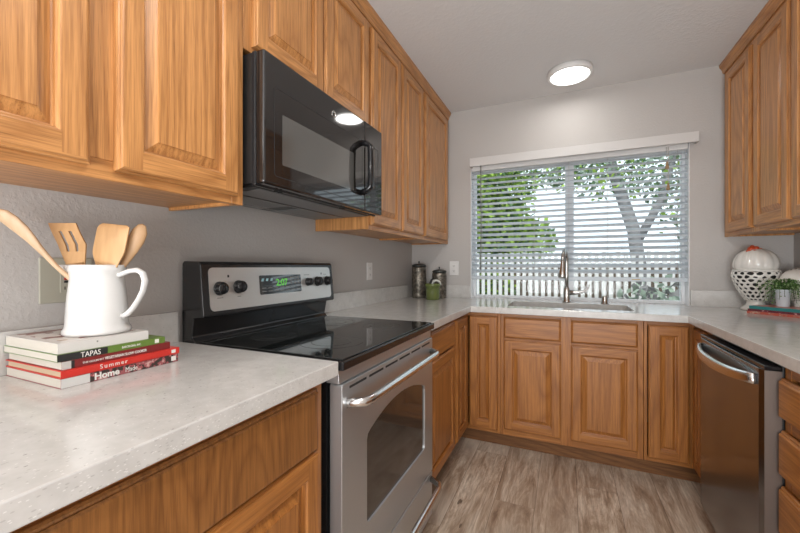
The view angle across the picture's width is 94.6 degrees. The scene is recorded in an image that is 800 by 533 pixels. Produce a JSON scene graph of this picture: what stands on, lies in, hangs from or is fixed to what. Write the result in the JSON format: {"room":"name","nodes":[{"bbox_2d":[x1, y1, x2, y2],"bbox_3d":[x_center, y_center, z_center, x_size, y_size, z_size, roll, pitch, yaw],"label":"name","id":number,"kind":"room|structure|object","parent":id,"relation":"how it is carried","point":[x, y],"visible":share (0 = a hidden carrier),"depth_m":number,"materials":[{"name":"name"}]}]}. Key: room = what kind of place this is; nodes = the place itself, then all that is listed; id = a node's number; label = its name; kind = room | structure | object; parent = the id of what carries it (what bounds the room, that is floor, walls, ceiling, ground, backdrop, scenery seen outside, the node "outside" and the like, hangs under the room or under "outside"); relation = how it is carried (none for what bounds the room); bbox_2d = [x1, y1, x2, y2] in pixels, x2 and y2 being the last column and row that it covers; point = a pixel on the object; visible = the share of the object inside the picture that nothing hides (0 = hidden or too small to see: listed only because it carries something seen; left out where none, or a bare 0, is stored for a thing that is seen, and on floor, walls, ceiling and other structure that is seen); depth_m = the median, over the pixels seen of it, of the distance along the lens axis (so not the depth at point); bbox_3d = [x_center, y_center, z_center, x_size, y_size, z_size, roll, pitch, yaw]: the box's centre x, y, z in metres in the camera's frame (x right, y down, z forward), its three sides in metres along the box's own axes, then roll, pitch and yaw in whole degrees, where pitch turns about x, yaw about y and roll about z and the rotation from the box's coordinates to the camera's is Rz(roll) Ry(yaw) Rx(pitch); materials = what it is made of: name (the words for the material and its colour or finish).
{"room":"kitchen","nodes":[
{"label":"kitchen","id":0,"kind":"room"},
{"bbox_2d":[0,183,411,341],"bbox_3d":[-1.086,-0.053,0.724,0.140,2.445,5.780,0,0,24],"label":"wall","id":1,"kind":"structure","parent":0,"point":[235,233],"depth_m":1.24,"materials":[{"name":"grey paint"}]},
{"bbox_2d":[39,257,91,303],"bbox_3d":[-0.887,0.036,0.984,0.010,0.118,0.115,0,0,24],"label":"wall outlet","id":2,"kind":"object","parent":1,"relation":"attached to","point":[53,285],"visible":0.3,"depth_m":0.95,"materials":[{"name":"beige plastic"}]},
{"bbox_2d":[60,273,67,292],"bbox_3d":[-0.885,0.036,0.983,0.003,0.067,0.033,0,0,24],"label":"receptacle","id":3,"kind":"object","parent":2,"relation":"attached to","point":[63,281],"depth_m":0.97,"materials":[{"name":"beige plastic"}]},
{"bbox_2d":[0,311,177,375],"bbox_3d":[-0.974,0.204,0.777,0.019,0.102,1.047,0,0,24],"label":"backsplash","id":4,"kind":"structure","parent":1,"relation":"attached to","point":[159,324],"depth_m":1.16,"materials":[{"name":"white stone"}]},
{"bbox_2d":[0,0,242,210],"bbox_3d":[-0.773,-0.708,0.828,0.342,1.046,0.775,0,0,24],"label":"upper cabinet","id":5,"kind":"object","parent":1,"relation":"attached to","point":[135,101],"visible":1,"depth_m":0.81,"materials":[{"name":"brown wood"}]},
{"bbox_2d":[243,0,368,123],"bbox_3d":[-0.455,-0.948,1.537,0.342,0.566,0.776,0,0,24],"label":"upper cabinet","id":6,"kind":"object","parent":1,"relation":"attached to","point":[326,42],"visible":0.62,"depth_m":1.43,"materials":[{"name":"brown wood"}]},
{"bbox_2d":[242,49,381,219],"bbox_3d":[-0.401,-0.445,1.513,0.458,0.409,0.770,0,0,24],"label":"microwave","id":7,"kind":"object","parent":6,"relation":"attached to","point":[306,154],"visible":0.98,"depth_m":1.29,"materials":[{"name":"black plastic"}]},
{"bbox_2d":[325,285,407,312],"bbox_3d":[-0.193,0.204,2.518,0.019,0.102,1.227,0,0,24],"label":"backsplash","id":8,"kind":"structure","parent":1,"relation":"attached to","point":[350,299],"depth_m":2.41,"materials":[{"name":"white stone"}]},
{"bbox_2d":[315,23,422,239],"bbox_3d":[-0.141,-0.708,2.236,0.342,1.046,0.753,0,0,24],"label":"upper cabinet","id":9,"kind":"object","parent":1,"relation":"attached to","point":[395,97],"visible":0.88,"depth_m":2.11,"materials":[{"name":"brown wood"}]},
{"bbox_2d":[367,263,371,279],"bbox_3d":[-0.205,0.032,2.505,0.009,0.116,0.072,0,0,24],"label":"wall outlet","id":10,"kind":"object","parent":1,"relation":"attached to","point":[369,265],"visible":1,"depth_m":2.49,"materials":[{"name":"white plastic"}]},
{"bbox_2d":[380,90,447,244],"bbox_3d":[0.137,-0.708,2.857,0.342,1.046,0.603,0,0,24],"label":"upper cabinet","id":11,"kind":"object","parent":1,"relation":"attached to","point":[435,124],"visible":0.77,"depth_m":2.72,"materials":[{"name":"brown wood"}]},
{"bbox_2d":[351,0,450,119],"bbox_3d":[-0.231,-1.245,1.756,0.127,0.059,2.914,0,0,24],"label":"trim","id":12,"kind":"structure","parent":11,"relation":"attached to","point":[364,6],"depth_m":2.12,"materials":[{"name":"brown wood"}]},
{"bbox_2d":[367,0,768,112],"bbox_3d":[0.099,-1.326,0.193,2.738,0.100,5.780,0,0,24],"label":"ceiling","id":13,"kind":"structure","parent":0,"point":[473,54],"depth_m":2.07,"materials":[{"name":"white paint"}]},
{"bbox_2d":[547,60,592,86],"bbox_3d":[1.109,-1.255,2.409,0.274,0.040,0.274,0,0,24],"label":"ceiling light","id":14,"kind":"object","parent":13,"relation":"attached to","point":[572,72],"visible":1,"depth_m":2.36,"materials":[{"name":"white paint"}]},
{"bbox_2d":[551,67,589,84],"bbox_3d":[1.109,-1.239,2.409,0.232,0.009,0.232,0,0,24],"label":"diffuser","id":15,"kind":"object","parent":14,"relation":"attached to","point":[559,75],"depth_m":2.39,"materials":[{"name":"white"}]},
{"bbox_2d":[422,437,715,532],"bbox_3d":[0.097,1.194,0.188,2.738,0.050,5.770,0,0,24],"label":"floor","id":16,"kind":"structure","parent":0,"point":[487,487],"depth_m":1.87,"materials":[{"name":"brown wood"}]},
{"bbox_2d":[10,384,320,532],"bbox_3d":[-0.690,0.731,0.653,0.634,0.874,1.014,0,0,24],"label":"base cabinet","id":17,"kind":"object","parent":16,"relation":"on","point":[261,473],"visible":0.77,"depth_m":0.70,"materials":[{"name":"brown wood"}]},
{"bbox_2d":[0,311,337,532],"bbox_3d":[-0.681,0.223,0.647,0.660,0.140,1.051,0,0,24],"label":"countertop","id":18,"kind":"structure","parent":17,"relation":"on","point":[59,447],"depth_m":0.65,"materials":[{"name":"white stone"}]},
{"bbox_2d":[7,353,177,388],"bbox_3d":[-0.761,0.245,0.930,0.241,0.020,0.253,0,0,24],"label":"book","id":19,"kind":"object","parent":18,"relation":"on","point":[16,373],"visible":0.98,"depth_m":0.83,"materials":[{"name":"paper"},{"name":"printed cardboard cover"}]},
{"bbox_2d":[6,346,178,378],"bbox_3d":[-0.760,0.226,0.930,0.243,0.016,0.257,0,0,24],"label":"book","id":20,"kind":"object","parent":19,"relation":"on","point":[41,370],"visible":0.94,"depth_m":0.83,"materials":[{"name":"red paper"}]},
{"bbox_2d":[9,341,169,370],"bbox_3d":[-0.765,0.209,0.923,0.234,0.018,0.231,0,0,24],"label":"book","id":21,"kind":"object","parent":20,"relation":"on","point":[65,365],"visible":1,"depth_m":0.84,"materials":[{"name":"red paper"}]},
{"bbox_2d":[62,360,74,369],"bbox_3d":[-0.701,0.209,0.780,0.001,0.016,0.022,0,0,24],"label":"print","id":22,"kind":"object","parent":21,"relation":"attached to","point":[70,364],"depth_m":0.78,"materials":[{"name":"grey paper"}]},
{"bbox_2d":[4,335,164,362],"bbox_3d":[-0.770,0.192,0.914,0.236,0.016,0.225,0,0,24],"label":"book","id":23,"kind":"object","parent":21,"relation":"on","point":[152,339],"visible":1,"depth_m":0.83,"materials":[{"name":"green paper"}]},
{"bbox_2d":[6,328,147,354],"bbox_3d":[-0.780,0.172,0.899,0.230,0.022,0.183,0,0,24],"label":"book","id":24,"kind":"object","parent":23,"relation":"on","point":[49,341],"visible":0.81,"depth_m":0.84,"materials":[{"name":"white paper"}]},
{"bbox_2d":[17,329,132,340],"bbox_3d":[-0.790,0.162,0.907,0.190,0.001,0.155,0,0,24],"label":"photograph","id":25,"kind":"object","parent":24,"relation":"on","point":[49,335],"depth_m":0.85},
{"bbox_2d":[59,265,148,336],"bbox_3d":[-0.734,0.078,0.902,0.211,0.165,0.136,0,0,24],"label":"pitcher","id":26,"kind":"object","parent":24,"relation":"on","point":[96,304],"visible":0.96,"depth_m":0.86,"materials":[{"name":"white ceramic"}]},
{"bbox_2d":[0,209,68,279],"bbox_3d":[-0.797,0.009,0.869,0.224,0.273,0.021,0,0,-34],"label":"wooden spoon","id":27,"kind":"object","parent":26,"relation":"in","point":[7,218],"visible":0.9,"depth_m":0.83,"materials":[{"name":"brown wood"}]},
{"bbox_2d":[48,223,86,264],"bbox_3d":[-0.792,0.018,0.892,0.137,0.249,0.025,0,0,9],"label":"slotted turner","id":28,"kind":"object","parent":26,"relation":"in","point":[71,257],"visible":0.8,"depth_m":0.89,"materials":[{"name":"brown wood"}]},
{"bbox_2d":[93,223,129,267],"bbox_3d":[-0.704,0.018,0.896,0.086,0.248,0.022,0,0,-2],"label":"wooden spatula","id":29,"kind":"object","parent":26,"relation":"in","point":[110,242],"visible":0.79,"depth_m":0.89,"materials":[{"name":"brown wood"}]},
{"bbox_2d":[119,224,146,267],"bbox_3d":[-0.701,0.019,0.919,0.128,0.252,0.016,0,0,-7],"label":"wooden spoon","id":30,"kind":"object","parent":26,"relation":"in","point":[137,236],"visible":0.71,"depth_m":0.92,"materials":[{"name":"brown wood"}]},
{"bbox_2d":[57,347,107,362],"bbox_3d":[-0.691,0.192,0.806,0.001,0.015,0.092,0,0,24],"label":"print","id":31,"kind":"object","parent":23,"relation":"attached to","point":[101,350],"depth_m":0.80,"materials":[{"name":"black paper"}]},
{"bbox_2d":[61,354,177,388],"bbox_3d":[-0.651,0.245,0.881,0.001,0.020,0.253,0,0,24],"label":"print","id":32,"kind":"object","parent":19,"relation":"attached to","point":[107,373],"depth_m":0.86},
{"bbox_2d":[182,261,441,532],"bbox_3d":[-0.267,0.575,1.458,0.710,1.188,0.757,0,0,24],"label":"electric range","id":33,"kind":"object","parent":16,"relation":"on","point":[376,414],"visible":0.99,"depth_m":1.30,"materials":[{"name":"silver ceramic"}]},
{"bbox_2d":[202,316,430,359],"bbox_3d":[-0.261,0.255,1.456,0.557,0.004,0.733,0,0,24],"label":"glass cooktop","id":34,"kind":"object","parent":33,"relation":"in","point":[326,337],"depth_m":1.31,"materials":[{"name":"black glass"}]},
{"bbox_2d":[321,381,330,532],"bbox_3d":[-0.317,0.727,1.481,0.585,0.885,0.749,0,0,24],"label":"panel","id":35,"kind":"object","parent":33,"relation":"in","point":[325,386],"depth_m":1.02,"materials":[{"name":"black metal"}]},
{"bbox_2d":[430,321,454,477],"bbox_3d":[-0.061,0.731,2.055,0.634,0.874,0.488,0,0,24],"label":"base cabinet","id":36,"kind":"object","parent":16,"relation":"on","point":[443,337],"visible":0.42,"depth_m":1.93,"materials":[{"name":"brown wood"}]},
{"bbox_2d":[453,312,500,444],"bbox_3d":[0.309,0.731,2.635,0.836,0.874,0.865,0,0,24],"label":"base cabinet","id":37,"kind":"object","parent":16,"relation":"on","point":[477,345],"visible":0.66,"depth_m":2.36,"materials":[{"name":"brown wood"}]},
{"bbox_2d":[501,314,642,459],"bbox_3d":[1.103,0.682,2.440,0.771,0.775,0.572,0,0,24],"label":"base cabinet","id":38,"kind":"object","parent":16,"relation":"on","point":[576,382],"visible":0.94,"depth_m":2.16,"materials":[{"name":"brown wood"}]},
{"bbox_2d":[461,428,700,482],"bbox_3d":[1.029,1.119,2.265,1.422,0.098,0.016,0,0,24],"label":"board","id":39,"kind":"object","parent":16,"relation":"on","point":[684,473],"visible":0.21,"depth_m":2.21,"materials":[{"name":"brown wood"}]},
{"bbox_2d":[643,321,711,478],"bbox_3d":[1.781,0.731,1.975,0.843,0.874,0.865,0,0,24],"label":"base cabinet","id":40,"kind":"object","parent":16,"relation":"on","point":[672,431],"visible":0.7,"depth_m":1.97,"materials":[{"name":"brown wood"}]},
{"bbox_2d":[325,285,799,373],"bbox_3d":[0.767,0.223,1.682,2.456,0.140,2.404,0,0,24],"label":"countertop","id":41,"kind":"structure","parent":40,"relation":"on","point":[776,339],"depth_m":2.10,"materials":[{"name":"white stone"}]},
{"bbox_2d":[412,261,425,297],"bbox_3d":[0.156,0.105,3.036,0.117,0.300,0.117,0,0,24],"label":"canister","id":42,"kind":"object","parent":41,"relation":"on","point":[418,270],"visible":0.99,"depth_m":2.99,"materials":[{"name":"metal"}]},
{"bbox_2d":[425,283,440,299],"bbox_3d":[0.254,0.193,2.850,0.123,0.124,0.123,0,0,24],"label":"pot","id":43,"kind":"object","parent":41,"relation":"on","point":[432,290],"visible":0.97,"depth_m":2.80,"materials":[{"name":"green ceramic"}]},
{"bbox_2d":[429,279,440,283],"bbox_3d":[0.272,0.149,2.844,0.093,0.113,0.048,0,0,24],"label":"cloth napkin","id":44,"kind":"object","parent":43,"relation":"in","point":[436,280],"visible":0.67,"depth_m":2.83,"materials":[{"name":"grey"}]},
{"bbox_2d":[432,267,446,297],"bbox_3d":[0.321,0.128,3.011,0.117,0.253,0.117,0,0,24],"label":"canister","id":45,"kind":"object","parent":41,"relation":"on","point":[440,274],"visible":0.77,"depth_m":2.96,"materials":[{"name":"metal"}]},
{"bbox_2d":[558,249,589,302],"bbox_3d":[1.168,0.066,2.568,0.260,0.378,0.153,0,0,-23],"label":"kitchen faucet","id":46,"kind":"object","parent":41,"relation":"on","point":[564,264],"visible":1,"depth_m":2.60,"materials":[{"name":"silver metal"}]},
{"bbox_2d":[562,287,570,302],"bbox_3d":[1.188,0.201,2.628,0.058,0.108,0.058,0,0,24],"label":"base","id":47,"kind":"object","parent":46,"relation":"on","point":[566,291],"depth_m":2.61,"materials":[{"name":"silver metal"}]},
{"bbox_2d":[601,296,608,303],"bbox_3d":[1.397,0.228,2.515,0.048,0.054,0.048,0,0,24],"label":"soap dispenser","id":48,"kind":"object","parent":41,"relation":"on","point":[604,300],"visible":1,"depth_m":2.50,"materials":[{"name":"silver metal"}]},
{"bbox_2d":[730,245,782,309],"bbox_3d":[2.079,0.065,2.154,0.222,0.379,0.223,0,0,24],"label":"ornament","id":49,"kind":"object","parent":41,"relation":"on","point":[752,265],"visible":0.86,"depth_m":2.10,"materials":[{"name":"white ceramic"}]},
{"bbox_2d":[734,271,777,299],"bbox_3d":[2.079,0.112,2.154,0.194,0.163,0.194,0,0,24],"label":"bowl","id":50,"kind":"object","parent":49,"relation":"on","point":[745,282],"depth_m":2.10,"materials":[{"name":"white ceramic"}]},
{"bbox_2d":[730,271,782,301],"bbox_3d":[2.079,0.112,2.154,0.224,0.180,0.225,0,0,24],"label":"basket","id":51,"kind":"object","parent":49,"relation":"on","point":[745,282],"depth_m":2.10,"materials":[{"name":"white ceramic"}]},
{"bbox_2d":[747,310,799,317],"bbox_3d":[2.022,0.248,1.933,0.170,0.014,0.245,0,0,-18],"label":"book","id":52,"kind":"object","parent":41,"relation":"on","point":[752,312],"visible":0.64,"depth_m":1.91,"materials":[{"name":"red paper"}]},
{"bbox_2d":[748,308,799,314],"bbox_3d":[2.020,0.235,1.933,0.165,0.012,0.238,0,0,-18],"label":"book","id":53,"kind":"object","parent":52,"relation":"on","point":[758,310],"visible":0.61,"depth_m":1.91,"materials":[{"name":"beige paper"}]},
{"bbox_2d":[749,305,799,312],"bbox_3d":[2.022,0.221,1.927,0.165,0.017,0.236,0,0,-18],"label":"book","id":54,"kind":"object","parent":53,"relation":"on","point":[793,309],"visible":1,"depth_m":1.92,"materials":[{"name":"teal paper"}]},
{"bbox_2d":[755,278,799,306],"bbox_3d":[2.023,0.137,1.937,0.209,0.150,0.151,0,0,24],"label":"potted plant","id":55,"kind":"object","parent":54,"relation":"on","point":[782,290],"visible":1,"depth_m":1.94,"materials":[{"name":"green plant"}]},
{"bbox_2d":[778,268,799,306],"bbox_3d":[2.148,0.130,1.973,0.179,0.249,0.155,0,0,24],"label":"bird ornament","id":56,"kind":"object","parent":41,"relation":"on","point":[794,273],"visible":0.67,"depth_m":1.96,"materials":[{"name":"white ceramic"}]},
{"bbox_2d":[696,334,784,532],"bbox_3d":[1.503,0.736,1.292,0.681,0.866,0.597,0,0,24],"label":"dishwasher","id":57,"kind":"object","parent":16,"relation":"on","point":[741,423],"visible":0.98,"depth_m":1.27,"materials":[{"name":"silver metal"}]},
{"bbox_2d":[779,368,799,532],"bbox_3d":[1.274,0.731,0.612,0.652,0.874,0.826,0,0,24],"label":"base cabinet","id":58,"kind":"object","parent":16,"relation":"on","point":[789,386],"visible":0.85,"depth_m":1.06,"materials":[{"name":"brown wood"}]},
{"bbox_2d":[412,66,793,421],"bbox_3d":[1.254,-0.053,2.765,2.458,2.445,0.140,0,0,24],"label":"wall","id":59,"kind":"structure","parent":0,"point":[693,100],"depth_m":2.54,"materials":[{"name":"painted light grey plaster"}]},
{"bbox_2d":[450,261,458,274],"bbox_3d":[0.447,0.014,3.046,0.075,0.116,0.009,0,0,24],"label":"wall outlet","id":60,"kind":"object","parent":59,"relation":"attached to","point":[454,265],"visible":1,"depth_m":3.04,"materials":[{"name":"white plastic"}]},
{"bbox_2d":[452,264,455,271],"bbox_3d":[0.445,0.014,3.043,0.033,0.067,0.003,0,0,24],"label":"receptacle","id":61,"kind":"object","parent":60,"relation":"attached to","point":[453,265],"depth_m":3.04,"materials":[{"name":"white plastic"}]},
{"bbox_2d":[446,285,469,297],"bbox_3d":[0.343,0.204,3.086,0.494,0.102,0.019,0,0,24],"label":"backsplash","id":62,"kind":"structure","parent":59,"relation":"attached to","point":[455,291],"depth_m":3.01,"materials":[{"name":"white stone"}]},
{"bbox_2d":[471,143,688,305],"bbox_3d":[1.258,-0.280,2.761,1.439,1.071,0.135,0,0,24],"label":"window","id":63,"kind":"structure","parent":59,"relation":"in","point":[684,286],"depth_m":2.77,"materials":[{"name":"white plastic"}]},
{"bbox_2d":[470,131,698,281],"bbox_3d":[1.248,-0.378,2.686,1.468,0.962,0.122,0,0,24],"label":"window blind","id":64,"kind":"object","parent":63,"relation":"attached to","point":[677,142],"visible":0.97,"depth_m":2.65,"materials":[{"name":"grey plastic"}]},
{"bbox_2d":[690,290,790,307],"bbox_3d":[2.104,0.204,2.296,0.480,0.102,0.019,0,0,24],"label":"backsplash","id":65,"kind":"structure","parent":59,"relation":"attached to","point":[709,298],"depth_m":2.33,"materials":[{"name":"white stone"}]},
{"bbox_2d":[794,233,799,267],"bbox_3d":[1.284,-0.053,-0.339,0.140,2.445,5.780,0,0,24],"label":"wall","id":66,"kind":"structure","parent":0,"point":[797,235],"depth_m":2.16,"materials":[{"name":"grey paint"}]},
{"bbox_2d":[725,36,799,236],"bbox_3d":[2.102,-0.708,2.078,0.342,1.046,0.416,0,0,24],"label":"upper cabinet","id":67,"kind":"object","parent":66,"relation":"attached to","point":[739,77],"visible":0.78,"depth_m":2.11,"materials":[{"name":"brown wood"}]},
{"bbox_2d":[753,0,799,230],"bbox_3d":[1.857,-0.708,1.530,0.342,1.046,0.780,0,0,24],"label":"upper cabinet","id":68,"kind":"object","parent":66,"relation":"attached to","point":[776,48],"visible":0.99,"depth_m":1.71,"materials":[{"name":"brown wood"}]},
{"bbox_2d":[719,0,784,73],"bbox_3d":[1.838,-1.245,1.769,0.127,0.059,1.199,0,0,24],"label":"trim","id":69,"kind":"structure","parent":68,"relation":"attached to","point":[772,6],"depth_m":1.96,"materials":[{"name":"brown wood"}]},
{"label":"outside","id":70,"kind":"structure","parent":0,"visible":0},
{"bbox_3d":[5.233,1.469,9.754,20.000,0.100,15.850,0,0,24],"label":"ground","id":71,"kind":"structure","parent":70,"visible":0},
{"bbox_2d":[479,257,520,294],"bbox_3d":[1.097,0.556,6.166,1.808,1.727,0.707,0,0,24],"label":"shrub","id":72,"kind":"object","parent":71,"relation":"on","point":[480,280],"visible":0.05,"depth_m":5.93,"materials":[{"name":"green plant"}]},
{"bbox_2d":[477,170,558,263],"bbox_3d":[1.522,-0.524,7.879,3.444,3.925,1.621,0,0,17],"label":"leafy tree","id":73,"kind":"object","parent":71,"relation":"on","point":[527,171],"visible":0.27,"depth_m":7.36,"materials":[{"name":"green plant"}]},
{"bbox_2d":[477,250,679,302],"bbox_3d":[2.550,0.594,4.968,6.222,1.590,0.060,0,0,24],"label":"picket fence","id":74,"kind":"object","parent":71,"relation":"on","point":[618,283],"visible":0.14,"depth_m":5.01,"materials":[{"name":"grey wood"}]},
{"bbox_2d":[522,155,679,298],"bbox_3d":[3.381,-0.404,5.521,2.993,3.669,1.178,0,0,24],"label":"tree","id":75,"kind":"object","parent":71,"relation":"on","point":[671,156],"visible":0.27,"depth_m":5.35,"materials":[{"name":"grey plant"}]},
{"bbox_2d":[617,274,679,303],"bbox_3d":[2.917,0.746,4.237,0.936,1.346,0.678,0,0,24],"label":"shrub","id":76,"kind":"object","parent":71,"relation":"on","point":[652,292],"visible":0.14,"depth_m":4.20,"materials":[{"name":"green plant"}]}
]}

